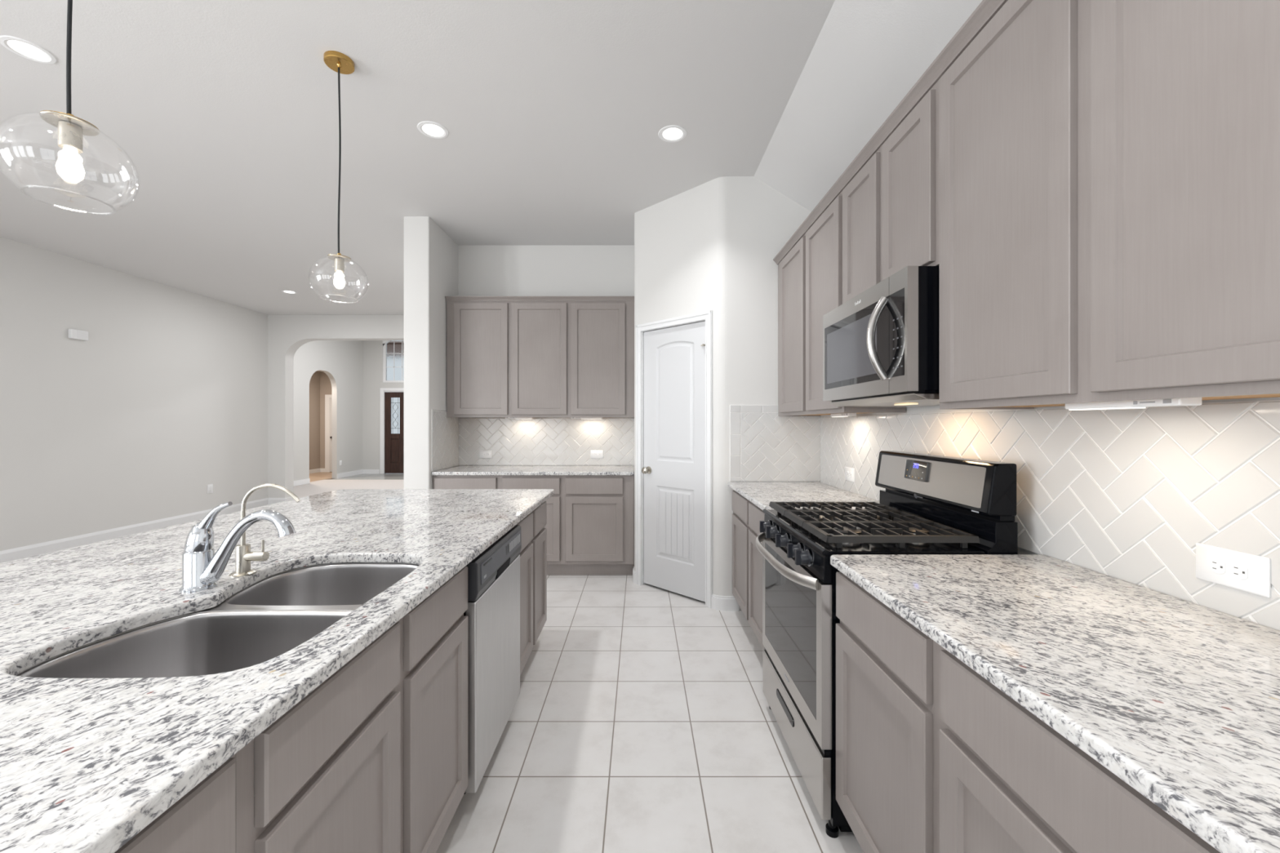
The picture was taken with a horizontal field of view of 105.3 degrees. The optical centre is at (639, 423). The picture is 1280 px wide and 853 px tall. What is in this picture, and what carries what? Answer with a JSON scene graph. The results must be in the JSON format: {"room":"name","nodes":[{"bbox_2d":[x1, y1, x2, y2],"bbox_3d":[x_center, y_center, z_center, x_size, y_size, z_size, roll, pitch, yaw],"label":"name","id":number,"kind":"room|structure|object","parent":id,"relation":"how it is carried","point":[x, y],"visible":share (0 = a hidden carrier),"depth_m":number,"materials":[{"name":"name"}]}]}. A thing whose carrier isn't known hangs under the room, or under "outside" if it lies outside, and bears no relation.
{"room":"kitchen","nodes":[
{"label":"kitchen","id":0,"kind":"room"},
{"bbox_2d":[0,236,267,551],"bbox_3d":[-6.060,-0.215,2.275,0.120,3.080,11.590,0,0,0],"label":"wall","id":1,"kind":"structure","parent":0,"point":[164,400],"depth_m":5.58,"materials":[{"name":"white paint"}]},
{"bbox_2d":[68,328,88,340],"bbox_3d":[-5.979,-0.947,5.205,0.041,0.100,0.160,0,0,0],"label":"door chime","id":2,"kind":"object","parent":1,"relation":"attached to","point":[75,334],"visible":1,"depth_m":5.19,"materials":[{"name":"white plastic"}]},
{"bbox_2d":[76,330,88,339],"bbox_3d":[-5.959,-0.947,5.225,0.001,0.071,0.100,0,0,0],"label":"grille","id":3,"kind":"object","parent":2,"relation":"attached to","point":[81,335],"depth_m":5.22,"materials":[{"name":"white paint"}]},
{"bbox_2d":[0,497,268,563],"bbox_3d":[-5.992,1.260,2.240,0.016,0.130,11.280,0,0,0],"label":"baseboard","id":4,"kind":"structure","parent":1,"relation":"attached to","point":[12,554],"depth_m":5.51,"materials":[{"name":"white paint"}]},
{"bbox_2d":[207,484,213,493],"bbox_3d":[-5.995,0.910,6.820,0.008,0.125,0.085,0,0,0],"label":"wall outlet","id":5,"kind":"object","parent":1,"relation":"attached to","point":[210,487],"visible":1,"depth_m":6.82,"materials":[{"name":"white plastic"}]},
{"bbox_2d":[178,547,217,592],"bbox_3d":[-1.106,0.363,1.225,0.072,0.096,0.072,0,0,0],"label":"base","id":6,"kind":"object","parent":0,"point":[197,575],"depth_m":1.20,"materials":[{"name":"silver metal"}]},
{"bbox_2d":[228,543,257,577],"bbox_3d":[-1.087,0.371,1.339,0.060,0.079,0.060,0,0,0],"label":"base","id":7,"kind":"object","parent":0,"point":[244,556],"depth_m":1.33,"materials":[{"name":"silver metal"}]},
{"bbox_2d":[293,340,362,480],"bbox_3d":[-8.125,-0.625,10.785,1.550,3.900,5.430,0,0,0],"label":"wall","id":8,"kind":"structure","parent":0,"point":[341,361],"depth_m":12.07,"materials":[{"name":"grey paint"}]},
{"bbox_2d":[309,468,324,473],"bbox_3d":[-8.695,1.275,11.800,0.150,0.100,3.200,0,0,0],"label":"baseboard","id":9,"kind":"structure","parent":8,"relation":"attached to","point":[317,470],"depth_m":13.25,"materials":[{"name":"white paint"}]},
{"bbox_2d":[324,394,332,471],"bbox_3d":[-8.070,0.265,13.357,1.100,2.120,0.085,0,0,0],"label":"door","id":10,"kind":"structure","parent":8,"relation":"in","point":[328,397],"depth_m":13.38,"materials":[{"name":"white paint"}]},
{"bbox_2d":[293,469,379,486],"bbox_3d":[-7.125,1.270,10.525,0.450,0.110,4.850,0,0,0],"label":"baseboard","id":11,"kind":"structure","parent":8,"relation":"attached to","point":[307,481],"depth_m":12.28,"materials":[{"name":"white paint"}]},
{"bbox_2d":[267,315,404,498],"bbox_3d":[-4.003,-0.215,7.975,3.994,3.080,0.190,0,0,0],"label":"wall","id":12,"kind":"structure","parent":0,"point":[286,334],"depth_m":7.88,"materials":[{"name":"white paint"}]},
{"bbox_2d":[267,497,293,504],"bbox_3d":[-5.845,1.260,7.967,0.279,0.130,0.206,0,0,0],"label":"baseboard","id":13,"kind":"structure","parent":12,"relation":"attached to","point":[271,500],"depth_m":7.86,"materials":[{"name":"white paint"}]},
{"bbox_2d":[362,340,404,473],"bbox_3d":[-5.075,-0.625,13.025,4.550,3.900,0.150,0,0,0],"label":"wall","id":14,"kind":"structure","parent":0,"point":[372,350],"depth_m":12.95,"materials":[{"name":"grey paint"}]},
{"bbox_2d":[380,387,404,473],"bbox_3d":[-6.320,0.190,12.980,1.120,2.270,0.100,0,0,0],"label":"door","id":15,"kind":"structure","parent":14,"relation":"in","point":[392,404],"depth_m":12.97,"materials":[{"name":"brown wood"}]},
{"bbox_2d":[382,340,404,382],"bbox_3d":[-6.320,-1.762,13.025,1.000,1.335,0.148,0,0,0],"label":"window","id":16,"kind":"structure","parent":14,"relation":"in","point":[393,350],"depth_m":13.00,"materials":[{"name":"glass"}]},
{"bbox_2d":[404,216,457,488],"bbox_3d":[-1.897,-0.215,6.070,0.219,3.080,3.860,0,0,0],"label":"wall column","id":17,"kind":"structure","parent":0,"point":[430,255],"depth_m":4.14,"materials":[{"name":"white paint"}]},
{"bbox_2d":[431,408,458,471],"bbox_3d":[-1.783,0.143,4.496,0.008,0.534,0.622,0,0,0],"label":"backsplash","id":18,"kind":"structure","parent":17,"relation":"attached to","point":[444,429],"depth_m":4.43,"materials":[{"name":"white tile"}]},
{"bbox_2d":[0,0,982,315],"bbox_3d":[-2.333,-1.623,2.275,7.533,0.504,11.590,0,0,0],"label":"ceiling","id":19,"kind":"structure","parent":0,"point":[553,113],"depth_m":2.78,"materials":[{"name":"white paint"}]},
{"bbox_2d":[0,35,57,63],"bbox_3d":[-2.873,-1.752,2.295,0.174,0.005,0.174,0,0,0],"label":"recessed light","id":20,"kind":"object","parent":19,"relation":"in","point":[26,49],"visible":1,"depth_m":2.29,"materials":[{"name":"white plastic"}]},
{"bbox_2d":[0,0,140,214],"bbox_3d":[-1.453,-1.161,1.247,0.248,1.188,0.248,0,0,0],"label":"pendant light","id":21,"kind":"object","parent":19,"relation":"hanging from","point":[72,129],"visible":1,"depth_m":1.24,"materials":[{"name":"clear glass"}]},
{"bbox_2d":[57,120,83,153],"bbox_3d":[-1.453,-0.730,1.247,0.042,0.060,0.042,0,0,0],"label":"socket","id":22,"kind":"object","parent":21,"relation":"attached to","point":[70,133],"depth_m":1.24,"materials":[{"name":"silver metal"}]},
{"bbox_2d":[281,289,297,293],"bbox_3d":[-4.666,-1.752,6.504,0.174,0.005,0.174,0,0,0],"label":"recessed light","id":23,"kind":"object","parent":19,"relation":"in","point":[282,291],"visible":1,"depth_m":6.49,"materials":[{"name":"white plastic"}]},
{"bbox_2d":[308,50,368,302],"bbox_3d":[-1.453,-1.178,2.362,0.248,1.152,0.248,0,0,0],"label":"pendant light","id":24,"kind":"object","parent":19,"relation":"hanging from","point":[339,62],"visible":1,"depth_m":2.36,"materials":[{"name":"clear glass"}]},
{"bbox_2d":[333,257,344,272],"bbox_3d":[-1.453,-0.764,2.362,0.042,0.060,0.042,0,0,0],"label":"socket","id":25,"kind":"object","parent":24,"relation":"attached to","point":[339,263],"depth_m":2.35,"materials":[{"name":"silver metal"}]},
{"bbox_2d":[417,120,448,138],"bbox_3d":[-1.236,-1.752,2.920,0.174,0.005,0.174,0,0,0],"label":"recessed light","id":26,"kind":"object","parent":19,"relation":"in","point":[428,128],"visible":1,"depth_m":2.92,"materials":[{"name":"white plastic"}]},
{"bbox_2d":[657,124,687,142],"bbox_3d":[0.197,-1.752,2.958,0.174,0.005,0.174,0,0,0],"label":"recessed light","id":27,"kind":"object","parent":19,"relation":"in","point":[672,133],"visible":1,"depth_m":2.95,"materials":[{"name":"white plastic"}]},
{"bbox_2d":[457,245,634,466],"bbox_3d":[-0.277,-0.215,4.864,3.120,3.080,0.128,0,0,0],"label":"wall","id":28,"kind":"structure","parent":0,"point":[482,270],"depth_m":4.81,"materials":[{"name":"white paint"}]},
{"bbox_2d":[446,301,510,417],"bbox_3d":[-1.486,-0.593,4.637,0.581,1.068,0.324,0,0,0],"label":"upper cabinet","id":29,"kind":"object","parent":28,"relation":"attached to","point":[478,332],"visible":0.87,"depth_m":4.49,"materials":[{"name":"beige wood"}]},
{"bbox_2d":[479,449,492,457],"bbox_3d":[-1.515,0.300,4.795,0.124,0.080,0.008,0,0,0],"label":"wall outlet","id":30,"kind":"object","parent":28,"relation":"attached to","point":[482,453],"visible":1,"depth_m":4.79,"materials":[{"name":"white plastic"}]},
{"bbox_2d":[510,301,634,417],"bbox_3d":[-0.623,-0.593,4.637,1.144,1.068,0.324,0,0,0],"label":"upper cabinet","id":31,"kind":"object","parent":28,"relation":"attached to","point":[568,358],"visible":0.88,"depth_m":4.49,"materials":[{"name":"beige wood"}]},
{"bbox_2d":[505,417,533,418],"bbox_3d":[-1.160,-0.055,4.690,0.260,0.020,0.045,0,0,0],"label":"light","id":32,"kind":"object","parent":31,"relation":"attached to","point":[505,417],"visible":0.84,"depth_m":4.67,"materials":[{"name":"white plastic"}]},
{"bbox_2d":[444,296,634,301],"bbox_3d":[-0.914,-1.146,4.476,1.727,0.038,0.036,0,0,0],"label":"crown molding","id":33,"kind":"structure","parent":31,"relation":"attached to","point":[447,298],"depth_m":4.47,"materials":[{"name":"beige wood"}]},
{"bbox_2d":[570,417,602,418],"bbox_3d":[-0.510,-0.055,4.690,0.300,0.020,0.045,0,0,0],"label":"light","id":34,"kind":"object","parent":31,"relation":"attached to","point":[571,417],"visible":0.8,"depth_m":4.67,"materials":[{"name":"white plastic"}]},
{"bbox_2d":[591,449,603,457],"bbox_3d":[-0.422,0.300,4.795,0.124,0.080,0.008,0,0,0],"label":"wall outlet","id":35,"kind":"object","parent":28,"relation":"attached to","point":[594,453],"visible":1,"depth_m":4.79,"materials":[{"name":"white plastic"}]},
{"bbox_2d":[293,471,863,852],"bbox_3d":[-3.759,1.375,5.100,10.283,0.100,17.000,0,0,0],"label":"floor","id":36,"kind":"structure","parent":0,"point":[641,720],"depth_m":2.03,"materials":[{"name":"beige tile"}]},
{"bbox_2d":[114,754,235,852],"bbox_3d":[-0.875,0.884,0.075,0.629,0.882,1.250,0,0,0],"label":"base cabinet","id":37,"kind":"object","parent":36,"relation":"on","point":[203,820],"visible":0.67,"depth_m":0.62,"materials":[{"name":"beige wood"}]},
{"bbox_2d":[0,488,554,852],"bbox_3d":[-1.214,0.426,1.163,1.352,0.030,3.825,0,0,0],"label":"countertop","id":38,"kind":"structure","parent":37,"relation":"on","point":[86,765],"depth_m":0.90,"materials":[{"name":"white stone"}]},
{"bbox_2d":[15,562,419,796],"bbox_3d":[-0.870,0.556,1.173,0.516,0.226,0.800,0,0,0],"label":"sink","id":39,"kind":"object","parent":38,"relation":"in","point":[272,616],"visible":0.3,"depth_m":1.15,"materials":[{"name":"metal"}]},
{"bbox_2d":[16,610,351,796],"bbox_3d":[-0.870,0.555,0.975,0.492,0.221,0.384,0,0,0],"label":"basin","id":40,"kind":"object","parent":39,"relation":"in","point":[201,642],"depth_m":1.14,"materials":[{"name":"metal"}]},
{"bbox_2d":[226,563,419,605],"bbox_3d":[-0.852,0.540,1.376,0.454,0.191,0.372,0,0,0],"label":"basin","id":41,"kind":"object","parent":39,"relation":"in","point":[329,584],"depth_m":1.53,"materials":[{"name":"metal"}]},
{"bbox_2d":[178,501,295,592],"bbox_3d":[-1.004,0.303,1.225,0.276,0.217,0.072,0,0,0],"label":"kitchen faucet","id":42,"kind":"object","parent":38,"relation":"on","point":[202,568],"visible":1,"depth_m":1.21,"materials":[{"name":"silver metal"}]},
{"bbox_2d":[228,483,300,577],"bbox_3d":[-1.024,0.287,1.339,0.186,0.247,0.060,0,0,0],"label":"filter faucet","id":43,"kind":"object","parent":38,"relation":"on","point":[244,556],"visible":0.89,"depth_m":1.33,"materials":[{"name":"silver metal"}]},
{"bbox_2d":[235,566,467,852],"bbox_3d":[-0.875,0.884,1.153,0.629,0.882,0.906,0,0,0],"label":"base cabinet","id":44,"kind":"object","parent":36,"relation":"on","point":[374,758],"visible":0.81,"depth_m":1.05,"materials":[{"name":"beige wood"}]},
{"bbox_2d":[432,475,499,488],"bbox_3d":[-1.497,0.884,4.494,0.574,0.882,0.609,0,0,0],"label":"base cabinet","id":45,"kind":"object","parent":36,"relation":"on","point":[439,482],"visible":0.18,"depth_m":4.19,"materials":[{"name":"beige wood"}]},
{"bbox_2d":[463,524,521,794],"bbox_3d":[-0.842,0.886,1.911,0.617,0.878,0.597,0,0,0],"label":"dishwasher","id":46,"kind":"object","parent":36,"relation":"on","point":[492,612],"visible":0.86,"depth_m":1.77,"materials":[{"name":"silver metal"}]},
{"bbox_2d":[516,501,546,675],"bbox_3d":[-0.875,0.884,2.600,0.629,0.882,0.769,0,0,0],"label":"base cabinet","id":47,"kind":"object","parent":36,"relation":"on","point":[533,553],"visible":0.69,"depth_m":2.61,"materials":[{"name":"beige wood"}]},
{"bbox_2d":[499,475,634,574],"bbox_3d":[-0.630,0.884,4.494,1.158,0.882,0.609,0,0,0],"label":"base cabinet","id":48,"kind":"object","parent":36,"relation":"on","point":[589,526],"visible":0.7,"depth_m":4.20,"materials":[{"name":"beige wood"}]},
{"bbox_2d":[431,465,634,475],"bbox_3d":[-0.914,0.426,4.486,1.728,0.030,0.627,0,0,0],"label":"countertop","id":49,"kind":"structure","parent":48,"relation":"on","point":[460,469],"depth_m":4.28,"materials":[{"name":"white stone"}]},
{"bbox_2d":[732,489,764,649],"bbox_3d":[0.956,0.884,2.892,0.629,0.882,1.147,0,0,0],"label":"base cabinet","id":50,"kind":"object","parent":36,"relation":"on","point":[747,560],"visible":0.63,"depth_m":2.94,"materials":[{"name":"beige wood"}]},
{"bbox_2d":[728,481,879,510],"bbox_3d":[0.948,0.426,2.888,0.652,0.030,1.143,0,0,0],"label":"countertop","id":51,"kind":"structure","parent":50,"relation":"on","point":[760,494],"depth_m":2.88,"materials":[{"name":"white stone"}]},
{"bbox_2d":[830,565,852,831],"bbox_3d":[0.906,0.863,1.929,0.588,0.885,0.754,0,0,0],"label":"panel","id":52,"kind":"object","parent":36,"relation":"on","point":[837,820],"depth_m":1.55,"materials":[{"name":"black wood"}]},
{"bbox_2d":[755,450,1017,838],"bbox_3d":[0.848,0.726,1.929,0.703,1.198,0.756,0,0,0],"label":"gas range","id":53,"kind":"object","parent":36,"relation":"on","point":[929,504],"visible":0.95,"depth_m":1.71,"materials":[{"name":"silver metal"}]},
{"bbox_2d":[762,508,985,555],"bbox_3d":[0.839,0.410,1.929,0.521,0.018,0.756,0,0,0],"label":"cooktop","id":54,"kind":"object","parent":53,"relation":"in","point":[818,546],"depth_m":1.61,"materials":[{"name":"black metal"}]},
{"bbox_2d":[835,571,1220,852],"bbox_3d":[0.942,0.884,0.999,0.656,0.882,1.098,0,0,0],"label":"base cabinet","id":55,"kind":"object","parent":36,"relation":"on","point":[932,756],"visible":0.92,"depth_m":0.97,"materials":[{"name":"beige wood"}]},
{"bbox_2d":[830,554,1279,852],"bbox_3d":[0.934,0.426,0.921,0.680,0.030,1.242,0,0,0],"label":"countertop","id":56,"kind":"structure","parent":55,"relation":"on","point":[1177,699],"depth_m":0.82,"materials":[{"name":"white stone"}]},
{"bbox_2d":[634,176,820,610],"bbox_3d":[0.462,-0.215,3.983,0.596,3.080,1.888,0,0,-45],"label":"wall","id":57,"kind":"structure","parent":0,"point":[713,245],"depth_m":3.47,"materials":[{"name":"white paint"}]},
{"bbox_2d":[632,566,635,583],"bbox_3d":[-0.049,1.275,4.111,0.032,0.100,0.155,0,0,-11],"label":"baseboard","id":58,"kind":"structure","parent":57,"relation":"attached to","point":[633,571],"depth_m":4.06,"materials":[{"name":"white paint"}]},
{"bbox_2d":[635,310,712,608],"bbox_3d":[0.268,0.255,3.803,0.767,2.140,0.165,0,0,44],"label":"door","id":59,"kind":"structure","parent":57,"relation":"in","point":[674,355],"depth_m":3.77,"materials":[{"name":"white paint"}]},
{"bbox_2d":[711,594,738,611],"bbox_3d":[0.602,1.275,3.475,0.200,0.100,0.041,0,0,16],"label":"baseboard","id":60,"kind":"structure","parent":57,"relation":"attached to","point":[724,603],"depth_m":3.46,"materials":[{"name":"white paint"}]},
{"bbox_2d":[729,404,821,481],"bbox_3d":[0.960,0.139,3.464,0.646,0.544,0.008,0,0,0],"label":"backsplash","id":61,"kind":"structure","parent":57,"relation":"attached to","point":[765,446],"depth_m":3.46,"materials":[{"name":"white tile"}]},
{"bbox_2d":[820,396,1279,631],"bbox_3d":[1.339,-0.225,0.704,0.128,3.100,8.448,0,0,0],"label":"wall","id":62,"kind":"structure","parent":0,"point":[1130,495],"depth_m":1.28,"materials":[{"name":"white tile"}]},
{"bbox_2d":[777,191,905,416],"bbox_3d":[1.117,-0.595,2.905,0.314,1.084,1.120,0,0,0],"label":"upper cabinet","id":63,"kind":"object","parent":62,"relation":"attached to","point":[810,276],"visible":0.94,"depth_m":2.78,"materials":[{"name":"beige wood"}]},
{"bbox_2d":[830,413,856,417],"bbox_3d":[1.140,-0.049,2.745,0.045,0.020,0.250,0,0,0],"label":"light","id":64,"kind":"object","parent":63,"relation":"attached to","point":[836,415],"visible":0.9,"depth_m":2.71,"materials":[{"name":"white plastic"}]},
{"bbox_2d":[844,466,854,482],"bbox_3d":[1.270,0.307,2.965,0.008,0.082,0.126,0,0,0],"label":"wall outlet","id":65,"kind":"object","parent":62,"relation":"attached to","point":[849,472],"visible":1,"depth_m":2.95,"materials":[{"name":"white plastic"}]},
{"bbox_2d":[842,79,939,303],"bbox_3d":[1.117,-0.830,1.971,0.314,0.614,0.748,0,0,0],"label":"upper cabinet","id":66,"kind":"object","parent":62,"relation":"attached to","point":[891,207],"visible":0.48,"depth_m":1.85,"materials":[{"name":"beige wood"}]},
{"bbox_2d":[822,266,939,407],"bbox_3d":[1.040,-0.296,1.970,0.465,0.442,0.740,0,0,0],"label":"microwave oven","id":67,"kind":"object","parent":66,"relation":"attached to","point":[881,346],"visible":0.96,"depth_m":1.73,"materials":[{"name":"silver metal"}]},
{"bbox_2d":[829,393,939,407],"bbox_3d":[1.086,-0.088,1.970,0.370,0.026,0.716,0,0,0],"label":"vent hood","id":68,"kind":"object","parent":67,"relation":"attached to","point":[888,400],"depth_m":1.89,"materials":[{"name":"silver metal"}]},
{"bbox_2d":[939,0,1279,408],"bbox_3d":[1.117,-0.592,1.023,0.314,1.090,1.146,0,0,0],"label":"upper cabinet","id":69,"kind":"object","parent":62,"relation":"attached to","point":[1109,170],"visible":0.99,"depth_m":1.00,"materials":[{"name":"beige wood"}]},
{"bbox_2d":[773,0,1007,264],"bbox_3d":[0.961,-1.146,1.958,0.036,0.038,3.015,0,0,0],"label":"crown molding","id":70,"kind":"structure","parent":69,"relation":"attached to","point":[986,10],"depth_m":1.74,"materials":[{"name":"beige wood"}]},
{"bbox_2d":[1065,397,1201,410],"bbox_3d":[1.055,-0.043,1.062,0.045,0.020,0.255,0,0,0],"label":"light","id":71,"kind":"object","parent":69,"relation":"attached to","point":[1136,404],"visible":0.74,"depth_m":1.03,"materials":[{"name":"white plastic"}]},
{"bbox_2d":[1068,407,1146,410],"bbox_3d":[1.055,-0.034,1.109,0.032,0.003,0.149,0,0,0],"label":"diffuser","id":72,"kind":"object","parent":71,"relation":"attached to","point":[1069,408],"depth_m":1.11,"materials":[{"name":"white plastic"}]},
{"bbox_2d":[1195,542,1271,598],"bbox_3d":[1.270,0.312,1.053,0.008,0.081,0.131,0,0,0],"label":"wall outlet","id":73,"kind":"object","parent":62,"relation":"attached to","point":[1240,571],"visible":1,"depth_m":1.04,"materials":[{"name":"white plastic"}]},
{"bbox_2d":[1209,558,1226,573],"bbox_3d":[1.268,0.312,1.073,0.003,0.034,0.028,0,0,0],"label":"receptacle","id":74,"kind":"object","parent":73,"relation":"attached to","point":[1217,566],"depth_m":1.07,"materials":[{"name":"grey plastic"}]},
{"bbox_2d":[1231,563,1248,579],"bbox_3d":[1.268,0.312,1.034,0.003,0.034,0.028,0,0,0],"label":"receptacle","id":75,"kind":"object","parent":73,"relation":"attached to","point":[1238,571],"depth_m":1.03,"materials":[{"name":"grey plastic"}]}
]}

